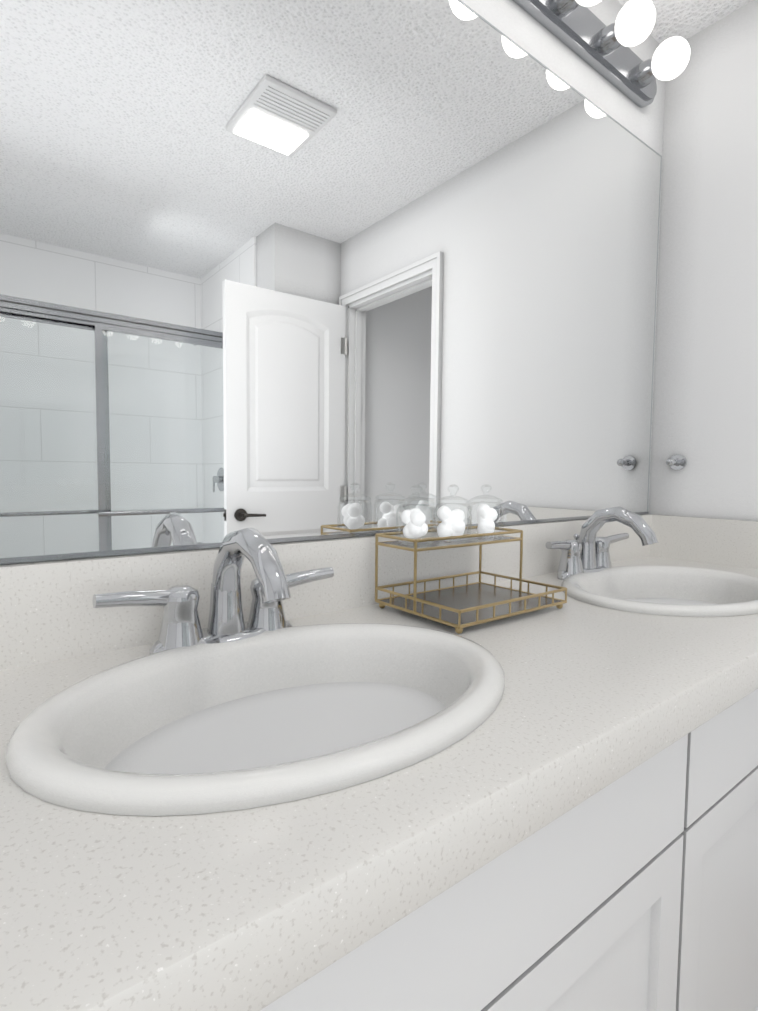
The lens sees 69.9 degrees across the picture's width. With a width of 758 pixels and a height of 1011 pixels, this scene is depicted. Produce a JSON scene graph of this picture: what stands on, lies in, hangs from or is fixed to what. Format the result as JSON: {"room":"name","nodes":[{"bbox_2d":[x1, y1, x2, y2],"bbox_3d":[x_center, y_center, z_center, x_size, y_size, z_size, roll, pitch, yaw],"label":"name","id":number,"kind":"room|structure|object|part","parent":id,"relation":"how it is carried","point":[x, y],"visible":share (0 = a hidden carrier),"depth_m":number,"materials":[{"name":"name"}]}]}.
{"room":"bathroom","nodes":[
{"label":"bathroom","id":0,"kind":"room"},
{"bbox_2d":[0,0,664,564],"bbox_3d":[-0.474,-0.122,0.758,3.300,2.440,0.110,-2,4,-38],"label":"wall","id":1,"kind":"structure","parent":0,"point":[530,34],"depth_m":1.41,"materials":[{"name":"paint"}]},
{"bbox_2d":[0,520,643,665],"bbox_3d":[0.091,0.121,1.126,1.964,0.130,0.020,-2,4,-38],"label":"backsplash","id":2,"kind":"structure","parent":1,"relation":"attached to","point":[44,605],"depth_m":0.80,"materials":[{"name":"white stone"}]},
{"bbox_2d":[0,0,661,563],"bbox_3d":[0.090,-0.491,1.094,1.933,1.092,0.008,-2,4,-38],"label":"mirror","id":3,"kind":"object","parent":1,"relation":"attached to","point":[284,270],"visible":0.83,"depth_m":0.93,"materials":[{"name":"clear glass"}]},
{"bbox_2d":[513,0,689,107],"bbox_3d":[0.539,-1.192,1.304,0.760,0.104,0.152,-2,4,-38],"label":"sconce","id":4,"kind":"object","parent":1,"relation":"attached to","point":[579,28],"visible":1,"depth_m":1.37,"materials":[{"name":"silver metal"}]},
{"bbox_2d":[618,0,751,43],"bbox_3d":[0.855,-1.325,-0.199,4.700,0.100,3.300,-2,4,-38],"label":"ceiling","id":5,"kind":"structure","parent":0,"point":[685,19],"depth_m":1.52,"materials":[{"name":"paint"}]},
{"bbox_2d":[649,0,757,520],"bbox_3d":[1.190,-0.144,1.395,0.110,2.440,1.140,-2,4,-38],"label":"wall","id":6,"kind":"structure","parent":0,"point":[705,409],"depth_m":1.57,"materials":[{"name":"paint"}]},
{"bbox_2d":[666,454,686,469],"bbox_3d":[0.890,-0.131,1.638,0.066,0.048,0.048,-2,4,-38],"label":"towel hook","id":7,"kind":"object","parent":6,"relation":"attached to","point":[677,462],"visible":1,"depth_m":1.64,"materials":[{"name":"silver metal"}]},
{"bbox_2d":[660,515,757,569],"bbox_3d":[1.032,0.107,1.499,0.020,0.130,0.542,-2,4,-38],"label":"backsplash","id":8,"kind":"structure","parent":6,"relation":"attached to","point":[731,542],"depth_m":1.57,"materials":[{"name":"white stone"}]},
{"bbox_3d":[0.831,1.210,-0.049,4.700,0.100,3.300,-2,4,-38],"label":"floor","id":9,"kind":"structure","parent":0,"visible":0},
{"bbox_2d":[236,682,757,1010],"bbox_3d":[0.257,0.676,0.944,1.956,0.837,0.568,-2,4,-38],"label":"bathroom vanity","id":10,"kind":"object","parent":9,"relation":"on","point":[640,892],"depth_m":0.61,"materials":[{"name":"paint"}]},
{"bbox_3d":[0.024,0.375,0.441,0.970,0.158,0.020,-2,4,-38],"label":"drawer","id":11,"kind":"part","parent":10,"relation":"part of","materials":[{"name":"paint"}]},
{"bbox_2d":[0,558,757,1010],"bbox_3d":[0.257,0.229,0.916,1.964,0.059,0.566,-2,4,-38],"label":"countertop","id":12,"kind":"structure","parent":10,"relation":"on","point":[215,932],"depth_m":0.38,"materials":[{"name":"white stone"}]},
{"bbox_2d":[88,528,335,645],"bbox_3d":[-0.179,0.117,0.732,0.349,0.178,0.212,-2,4,-38],"label":"faucet","id":13,"kind":"object","parent":12,"relation":"on","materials":[{"name":"silver metal"}]},
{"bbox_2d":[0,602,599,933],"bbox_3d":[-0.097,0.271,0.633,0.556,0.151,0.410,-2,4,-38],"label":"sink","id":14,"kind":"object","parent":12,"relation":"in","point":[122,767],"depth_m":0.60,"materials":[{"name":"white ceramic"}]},
{"bbox_2d":[375,484,566,633],"bbox_3d":[0.173,0.078,1.006,0.291,0.231,0.218,-2,4,-38],"label":"rack","id":15,"kind":"object","parent":12,"relation":"on","point":[459,608],"visible":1,"depth_m":1.01,"materials":[{"name":"gold metal"}]},
{"bbox_2d":[536,506,663,569],"bbox_3d":[0.564,0.090,1.307,0.349,0.178,0.212,-2,4,-38],"label":"faucet","id":16,"kind":"object","parent":12,"relation":"on","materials":[{"name":"silver metal"}]},
{"bbox_2d":[512,558,757,633],"bbox_3d":[0.646,0.244,1.208,0.557,0.151,0.410,-2,4,-38],"label":"sink","id":17,"kind":"object","parent":12,"relation":"in","point":[722,598],"depth_m":1.32,"materials":[{"name":"white ceramic"}]},
{"bbox_3d":[0.213,0.730,0.611,0.484,0.554,0.020,-2,4,-38],"label":"door","id":18,"kind":"part","parent":10,"relation":"part of","materials":[{"name":"paint"}]},
{"bbox_3d":[0.601,0.716,0.911,0.478,0.554,0.020,-2,4,-38],"label":"door","id":19,"kind":"part","parent":10,"relation":"part of","materials":[{"name":"paint"}]},
{"bbox_3d":[0.795,0.347,1.037,0.960,0.158,0.020,-2,4,-38],"label":"drawer","id":20,"kind":"part","parent":10,"relation":"part of","materials":[{"name":"paint"}]}
]}

